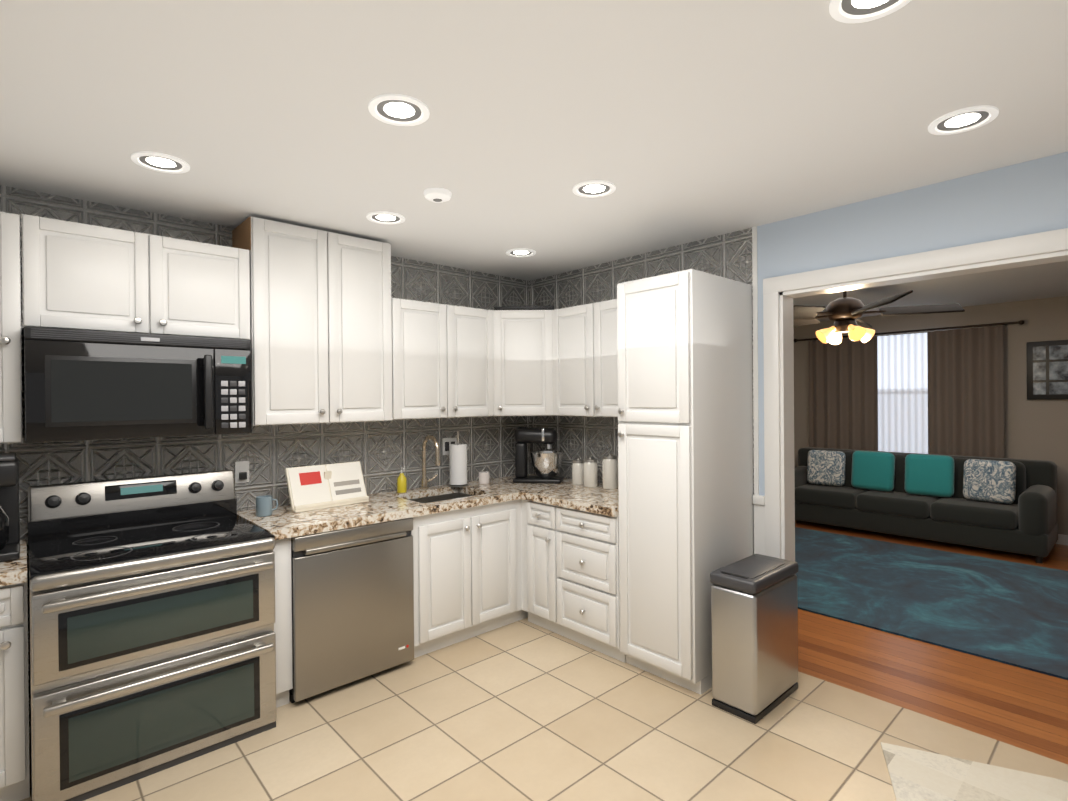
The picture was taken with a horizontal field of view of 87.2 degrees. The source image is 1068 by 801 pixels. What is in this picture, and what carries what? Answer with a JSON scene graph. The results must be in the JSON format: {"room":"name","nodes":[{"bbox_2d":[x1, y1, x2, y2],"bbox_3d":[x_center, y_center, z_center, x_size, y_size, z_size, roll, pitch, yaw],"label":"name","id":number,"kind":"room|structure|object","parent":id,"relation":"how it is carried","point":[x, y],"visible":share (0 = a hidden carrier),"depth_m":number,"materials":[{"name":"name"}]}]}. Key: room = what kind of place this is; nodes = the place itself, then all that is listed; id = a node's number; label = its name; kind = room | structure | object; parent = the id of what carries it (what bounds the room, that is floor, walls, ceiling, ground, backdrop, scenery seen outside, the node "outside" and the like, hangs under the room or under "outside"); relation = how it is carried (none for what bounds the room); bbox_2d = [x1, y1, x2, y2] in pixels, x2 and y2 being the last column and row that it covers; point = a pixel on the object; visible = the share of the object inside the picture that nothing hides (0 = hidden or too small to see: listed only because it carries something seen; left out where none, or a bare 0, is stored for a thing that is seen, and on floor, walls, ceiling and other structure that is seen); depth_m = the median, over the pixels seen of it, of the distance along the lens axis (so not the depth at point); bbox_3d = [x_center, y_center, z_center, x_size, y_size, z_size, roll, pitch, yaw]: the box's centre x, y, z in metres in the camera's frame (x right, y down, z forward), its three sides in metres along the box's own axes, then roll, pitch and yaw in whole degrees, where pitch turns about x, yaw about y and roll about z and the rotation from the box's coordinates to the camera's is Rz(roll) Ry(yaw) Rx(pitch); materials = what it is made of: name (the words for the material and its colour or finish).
{"room":"kitchen","nodes":[
{"label":"kitchen","id":0,"kind":"room"},
{"bbox_2d":[0,185,530,732],"bbox_3d":[-2.017,0.271,2.835,5.520,2.440,0.120,-1,0,-42],"label":"wall","id":1,"kind":"structure","parent":0,"point":[382,451],"depth_m":3.24,"materials":[{"name":"tile"}]},
{"bbox_2d":[0,212,27,443],"bbox_3d":[-2.351,-0.287,2.219,0.478,0.923,0.337,-1,0,-42],"label":"upper cabinet","id":2,"kind":"object","parent":1,"relation":"attached to","point":[11,428],"depth_m":2.24,"materials":[{"name":"white wood"}]},
{"bbox_2d":[24,214,251,343],"bbox_3d":[-1.859,-0.530,2.670,0.853,0.460,0.337,-1,0,-42],"label":"upper cabinet","id":3,"kind":"object","parent":1,"relation":"attached to","point":[80,276],"depth_m":2.51,"materials":[{"name":"white wood"}]},
{"bbox_2d":[24,327,251,442],"bbox_3d":[-1.819,-0.065,2.620,0.828,0.460,0.457,-1,0,-42],"label":"microwave","id":4,"kind":"object","parent":3,"relation":"attached to","point":[81,385],"visible":1,"depth_m":2.44,"materials":[{"name":"black plastic"}]},
{"bbox_2d":[235,461,248,482],"bbox_3d":[-1.610,0.397,3.102,0.072,0.120,0.030,-1,0,-42],"label":"outlet","id":5,"kind":"object","parent":1,"relation":"attached to","point":[241,471],"visible":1,"depth_m":3.10,"materials":[{"name":"white plastic"}]},
{"bbox_2d":[232,216,391,425],"bbox_3d":[-1.225,-0.406,3.241,0.836,1.063,0.347,-1,0,-42],"label":"upper cabinet","id":6,"kind":"object","parent":1,"relation":"attached to","point":[329,326],"depth_m":3.06,"materials":[{"name":"white wood"}]},
{"bbox_2d":[392,298,491,419],"bbox_3d":[-0.646,-0.255,3.752,0.823,0.738,0.371,-1,0,-42],"label":"upper cabinet","id":7,"kind":"object","parent":1,"relation":"attached to","point":[442,353],"depth_m":3.59,"materials":[{"name":"white wood"}]},
{"bbox_2d":[442,437,456,454],"bbox_3d":[-0.606,0.329,4.033,0.120,0.120,0.009,-1,0,-42],"label":"switch plate","id":8,"kind":"object","parent":1,"relation":"attached to","point":[446,442],"visible":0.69,"depth_m":4.01,"materials":[{"name":"white plastic"}]},
{"bbox_2d":[492,310,555,415],"bbox_3d":[-0.065,-0.261,4.087,0.693,0.738,0.659,-1,0,-42],"label":"upper cabinet","id":9,"kind":"object","parent":1,"relation":"attached to","point":[523,374],"depth_m":3.89,"materials":[{"name":"white wood"}]},
{"bbox_2d":[0,0,1067,320],"bbox_3d":[1.550,-1.020,2.765,9.320,0.080,7.200,-1,0,-42],"label":"ceiling","id":10,"kind":"structure","parent":0,"point":[676,122],"depth_m":1.88,"materials":[{"name":"white paint"}]},
{"bbox_2d":[131,151,189,172],"bbox_3d":[-1.489,-0.948,2.240,0.195,0.008,0.195,0,0,42],"label":"recessed light","id":11,"kind":"object","parent":10,"relation":"in","point":[155,161],"depth_m":2.23,"materials":[{"name":"white"}]},
{"bbox_2d":[366,211,404,223],"bbox_3d":[-0.777,-0.956,2.943,0.195,0.008,0.195,0,0,42],"label":"recessed light","id":12,"kind":"object","parent":10,"relation":"in","point":[382,217],"depth_m":2.93,"materials":[{"name":"white"}]},
{"bbox_2d":[368,94,428,125],"bbox_3d":[-0.445,-0.955,1.852,0.195,0.008,0.195,0,0,9],"label":"recessed light","id":13,"kind":"object","parent":10,"relation":"in","point":[398,109],"depth_m":1.84,"materials":[{"name":"white metal"}]},
{"bbox_2d":[424,188,451,202],"bbox_3d":[-0.446,-0.943,2.595,0.128,0.036,0.128,-1,0,-42],"label":"smoke detector","id":14,"kind":"object","parent":10,"relation":"attached to","point":[438,195],"visible":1,"depth_m":2.56,"materials":[{"name":"white plastic"}]},
{"bbox_2d":[506,248,535,256],"bbox_3d":[-0.085,-0.965,3.669,0.195,0.008,0.195,0,0,42],"label":"recessed light","id":15,"kind":"object","parent":10,"relation":"in","point":[519,252],"depth_m":3.66,"materials":[{"name":"white metal"}]},
{"bbox_2d":[573,180,615,197],"bbox_3d":[0.274,-0.964,2.562,0.195,0.008,0.195,0,0,42],"label":"recessed light","id":16,"kind":"object","parent":10,"relation":"in","point":[593,188],"depth_m":2.55,"materials":[{"name":"white metal"}]},
{"bbox_2d":[829,0,910,22],"bbox_3d":[0.813,-0.965,1.334,0.195,0.008,0.195,0,0,42],"label":"recessed light","id":17,"kind":"object","parent":10,"relation":"in","point":[846,11],"depth_m":1.38,"materials":[{"name":"white metal"}]},
{"bbox_2d":[793,290,964,344],"bbox_3d":[2.232,-0.701,4.051,1.330,0.579,1.338,-1,0,-42],"label":"ceiling fan","id":18,"kind":"object","parent":10,"relation":"hanging from","point":[845,313],"visible":0.83,"depth_m":3.92,"materials":[{"name":"brown wood"}]},
{"bbox_2d":[928,105,998,134],"bbox_3d":[1.492,-0.973,1.954,0.195,0.008,0.195,0,0,42],"label":"recessed light","id":19,"kind":"object","parent":10,"relation":"in","point":[965,119],"depth_m":1.94,"materials":[{"name":"white"}]},
{"bbox_2d":[20,617,1067,800],"bbox_3d":[-0.116,1.512,0.693,5.420,0.060,5.600,-1,0,-42],"label":"floor","id":20,"kind":"structure","parent":0,"point":[524,709],"depth_m":2.41,"materials":[{"name":"beige tile"}]},
{"bbox_2d":[0,585,29,800],"bbox_3d":[-2.376,1.083,2.001,0.850,0.830,0.617,-1,0,-42],"label":"base cabinet","id":21,"kind":"object","parent":20,"relation":"on","point":[14,687],"depth_m":2.04,"materials":[{"name":"white wood"}]},
{"bbox_2d":[0,539,26,588],"bbox_3d":[-2.375,0.645,1.994,0.850,0.046,0.632,-1,0,-42],"label":"countertop","id":22,"kind":"structure","parent":21,"relation":"on","point":[14,572],"depth_m":2.05,"materials":[{"name":"beige stone"}]},
{"bbox_2d":[0,453,19,561],"bbox_3d":[-2.159,0.418,2.198,0.210,0.400,0.270,-1,0,-42],"label":"coffee maker","id":23,"kind":"object","parent":22,"relation":"on","point":[9,513],"visible":1,"depth_m":2.19,"materials":[{"name":"black plastic"}]},
{"bbox_2d":[28,470,275,800],"bbox_3d":[-1.691,0.932,2.502,0.830,1.114,0.779,-1,0,-42],"label":"range","id":24,"kind":"object","parent":20,"relation":"on","point":[152,642],"visible":1,"depth_m":2.28,"materials":[{"name":"silver metal"}]},
{"bbox_2d":[289,517,413,702],"bbox_3d":[-1.113,1.069,3.136,0.648,0.826,0.636,-1,0,-42],"label":"dishwasher","id":25,"kind":"object","parent":20,"relation":"on","point":[352,604],"visible":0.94,"depth_m":2.88,"materials":[{"name":"grey metal"}]},
{"bbox_2d":[411,521,515,657],"bbox_3d":[-0.595,1.176,3.625,0.650,0.600,0.617,-1,0,-42],"label":"base cabinet","id":26,"kind":"object","parent":20,"relation":"on","point":[494,553],"depth_m":3.36,"materials":[{"name":"white wood"}]},
{"bbox_2d":[237,493,431,540],"bbox_3d":[-1.116,0.630,3.142,0.879,0.046,0.632,-1,0,-42],"label":"countertop","id":27,"kind":"structure","parent":26,"relation":"on","point":[283,523],"depth_m":2.98,"materials":[{"name":"beige stone"}]},
{"bbox_2d":[256,495,277,516],"bbox_3d":[-1.419,0.559,2.987,0.113,0.100,0.080,-1,0,-42],"label":"mug","id":28,"kind":"object","parent":27,"relation":"on","point":[264,506],"visible":1,"depth_m":2.94,"materials":[{"name":"blue ceramic"}]},
{"bbox_2d":[285,461,368,512],"bbox_3d":[-1.184,0.489,3.234,0.129,0.234,0.450,0,0,44],"label":"cookbook stand","id":29,"kind":"object","parent":27,"relation":"on","point":[314,487],"visible":1,"depth_m":3.21,"materials":[{"name":"beige paper"}]},
{"bbox_2d":[397,467,406,492],"bbox_3d":[-0.867,0.521,3.684,0.060,0.162,0.065,-1,0,-42],"label":"soap bottle","id":30,"kind":"object","parent":27,"relation":"on","point":[401,483],"visible":1,"depth_m":3.66,"materials":[{"name":"yellow plastic"}]},
{"bbox_2d":[452,493,519,620],"bbox_3d":[-0.086,1.055,4.091,0.742,0.830,0.617,-1,0,-42],"label":"base cabinet","id":31,"kind":"object","parent":20,"relation":"on","point":[502,516],"depth_m":3.55,"materials":[{"name":"white wood"}]},
{"bbox_2d":[520,501,543,627],"bbox_3d":[0.258,1.054,3.784,0.648,0.830,0.338,-1,0,-42],"label":"base cabinet","id":32,"kind":"object","parent":20,"relation":"on","point":[531,514],"depth_m":3.61,"materials":[{"name":"white wood"}]},
{"bbox_2d":[544,505,625,662],"bbox_3d":[0.510,1.052,3.507,0.648,0.830,0.538,-1,0,-42],"label":"base cabinet","id":33,"kind":"object","parent":20,"relation":"on","point":[581,550],"depth_m":3.28,"materials":[{"name":"white wood"}]},
{"bbox_2d":[448,473,618,516],"bbox_3d":[0.158,0.616,3.778,0.797,0.046,1.410,-1,0,-42],"label":"countertop","id":34,"kind":"structure","parent":33,"relation":"on","point":[568,495],"depth_m":3.61,"materials":[{"name":"beige stone"}]},
{"bbox_2d":[420,435,439,488],"bbox_3d":[-0.670,0.416,3.786,0.129,0.368,0.219,-1,0,-42],"label":"faucet","id":35,"kind":"object","parent":34,"relation":"on","point":[424,480],"visible":1,"depth_m":3.80,"materials":[{"name":"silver metal"}]},
{"bbox_2d":[448,430,468,486],"bbox_3d":[-0.532,0.403,3.939,0.150,0.390,0.150,-1,0,-42],"label":"paper towel holder","id":36,"kind":"object","parent":34,"relation":"on","point":[457,464],"visible":1,"depth_m":3.89,"materials":[{"name":"white paper"}]},
{"bbox_2d":[479,471,489,483],"bbox_3d":[-0.359,0.556,4.048,0.080,0.080,0.080,-1,0,-42],"label":"candle jar","id":37,"kind":"object","parent":34,"relation":"on","point":[484,477],"visible":1,"depth_m":4.02,"materials":[{"name":"white"}]},
{"bbox_2d":[513,427,563,483],"bbox_3d":[0.032,0.394,4.107,0.363,0.399,0.389,-1,0,-42],"label":"stand mixer","id":38,"kind":"object","parent":34,"relation":"on","point":[546,465],"visible":0.98,"depth_m":4.05,"materials":[{"name":"black plastic"}]},
{"bbox_2d":[572,457,583,484],"bbox_3d":[0.317,0.498,3.989,0.096,0.186,0.096,-1,0,-42],"label":"storage jar","id":39,"kind":"object","parent":34,"relation":"on","point":[577,470],"visible":0.92,"depth_m":3.95,"materials":[{"name":"white ceramic"}]},
{"bbox_2d":[583,456,597,486],"bbox_3d":[0.389,0.488,3.865,0.100,0.206,0.100,-1,0,-42],"label":"storage jar","id":40,"kind":"object","parent":34,"relation":"on","point":[590,471],"visible":1,"depth_m":3.83,"materials":[{"name":"white ceramic"}]},
{"bbox_2d":[602,453,617,488],"bbox_3d":[0.512,0.472,3.774,0.104,0.236,0.104,-1,0,-42],"label":"storage jar","id":41,"kind":"object","parent":34,"relation":"on","point":[609,471],"visible":0.96,"depth_m":3.73,"materials":[{"name":"white ceramic"}]},
{"bbox_2d":[617,269,753,694],"bbox_3d":[0.837,0.408,3.123,0.672,2.115,0.470,-1,0,-42],"label":"pantry cabinet","id":42,"kind":"object","parent":20,"relation":"on","point":[685,425],"visible":0.98,"depth_m":2.90,"materials":[{"name":"white wood"}]},
{"bbox_2d":[710,554,798,723],"bbox_3d":[1.096,1.140,2.773,0.476,0.649,0.234,-1,0,-42],"label":"trash can","id":43,"kind":"object","parent":20,"relation":"on","point":[754,615],"visible":1,"depth_m":2.64,"materials":[{"name":"silver metal"}]},
{"bbox_2d":[881,742,1067,800],"bbox_3d":[1.943,1.456,1.840,1.300,0.008,0.620,0,0,24],"label":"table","id":44,"kind":"object","parent":20,"relation":"on","point":[917,775],"visible":1,"depth_m":2.14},
{"bbox_2d":[529,152,1067,495],"bbox_3d":[1.637,0.239,2.838,0.124,2.440,7.200,-1,0,-42],"label":"wall","id":45,"kind":"structure","parent":0,"point":[1023,198],"depth_m":2.87,"materials":[{"name":"paint"}]},
{"bbox_2d":[552,299,617,416],"bbox_3d":[0.494,-0.265,3.711,0.375,0.738,0.852,-1,0,-42],"label":"upper cabinet","id":46,"kind":"object","parent":45,"relation":"attached to","point":[584,337],"depth_m":3.67,"materials":[{"name":"white wood"}]},
{"bbox_2d":[752,226,1067,560],"bbox_3d":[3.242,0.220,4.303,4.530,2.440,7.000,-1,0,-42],"label":"door frame","id":47,"kind":"structure","parent":45,"relation":"attached to","point":[774,521],"depth_m":3.05,"materials":[{"name":"white wood"}]},
{"bbox_2d":[793,296,1067,534],"bbox_3d":[4.960,0.200,5.870,0.120,2.440,7.200,-1,0,-42],"label":"wall","id":48,"kind":"structure","parent":0,"point":[1036,429],"depth_m":5.77,"materials":[{"name":"beige paint"}]},
{"bbox_2d":[794,320,1024,341],"bbox_3d":[4.192,-0.786,6.514,0.122,0.050,2.290,-1,0,-42],"label":"curtain rod","id":49,"kind":"object","parent":48,"relation":"attached to","point":[1021,322],"visible":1,"depth_m":6.15,"materials":[{"name":"brown metal"}]},
{"bbox_2d":[809,336,877,450],"bbox_3d":[3.797,0.181,6.914,0.070,1.890,0.790,-1,0,-42],"label":"curtain","id":50,"kind":"object","parent":49,"relation":"hanging from","point":[843,394],"visible":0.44,"depth_m":6.90,"materials":[{"name":"brown fabric"}]},
{"bbox_2d":[877,333,927,453],"bbox_3d":[4.279,0.056,6.468,0.013,1.635,0.960,-1,0,-42],"label":"sheer curtain","id":51,"kind":"object","parent":49,"relation":"hanging from","point":[902,365],"visible":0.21,"depth_m":6.48,"materials":[{"name":"white fabric"}]},
{"bbox_2d":[927,326,1003,457],"bbox_3d":[4.616,0.177,6.017,0.070,1.890,0.660,-1,0,-42],"label":"curtain","id":52,"kind":"object","parent":49,"relation":"hanging from","point":[965,397],"visible":0.71,"depth_m":6.01,"materials":[{"name":"brown fabric"}]},
{"bbox_2d":[1027,340,1067,399],"bbox_3d":[5.225,-0.301,5.451,0.037,0.580,0.660,-1,0,-42],"label":"framed picture","id":53,"kind":"object","parent":48,"relation":"attached to","point":[1047,369],"visible":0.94,"depth_m":5.57,"materials":[{"name":"black"}]},
{"bbox_2d":[795,520,1067,763],"bbox_3d":[3.316,1.469,4.364,4.600,0.060,7.200,-1,0,-42],"label":"floor","id":54,"kind":"structure","parent":0,"point":[1022,708],"depth_m":2.96,"materials":[{"name":"brown wood"}]},
{"bbox_2d":[794,447,1057,563],"bbox_3d":[3.943,1.008,6.008,0.870,0.840,2.380,-1,0,-42],"label":"sofa","id":55,"kind":"object","parent":54,"relation":"on","point":[1025,522],"visible":0.75,"depth_m":5.47,"materials":[{"name":"black fabric"}]},
{"bbox_2d":[807,450,845,485],"bbox_3d":[3.385,0.781,6.505,0.400,0.398,0.154,0,0,43],"label":"patterned pillow","id":56,"kind":"object","parent":55,"relation":"on","point":[824,467],"visible":1,"depth_m":6.45,"materials":[{"name":"fabric"}]},
{"bbox_2d":[851,451,894,491],"bbox_3d":[3.712,0.769,6.148,0.156,0.417,0.420,-1,0,-38],"label":"pillow","id":57,"kind":"object","parent":55,"relation":"on","point":[871,470],"visible":1,"depth_m":6.09,"materials":[{"name":"teal fabric"}]},
{"bbox_2d":[905,454,954,496],"bbox_3d":[4.060,0.768,5.766,0.420,0.417,0.156,0,0,44],"label":"pillow","id":58,"kind":"object","parent":55,"relation":"on","point":[929,475],"visible":1,"depth_m":5.71,"materials":[{"name":"teal fabric"}]},
{"bbox_2d":[963,459,1015,503],"bbox_3d":[4.385,0.776,5.408,0.154,0.398,0.400,-1,0,-37],"label":"patterned pillow","id":59,"kind":"object","parent":55,"relation":"on","point":[989,481],"visible":1,"depth_m":5.36,"materials":[{"name":"fabric"}]},
{"bbox_2d":[795,527,1067,679],"bbox_3d":[2.778,1.437,4.686,2.420,0.012,5.000,-1,0,-42],"label":"living room rug","id":60,"kind":"object","parent":54,"relation":"on","point":[1010,613],"visible":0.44,"depth_m":4.09,"materials":[{"name":"blue carpet"}]}
]}

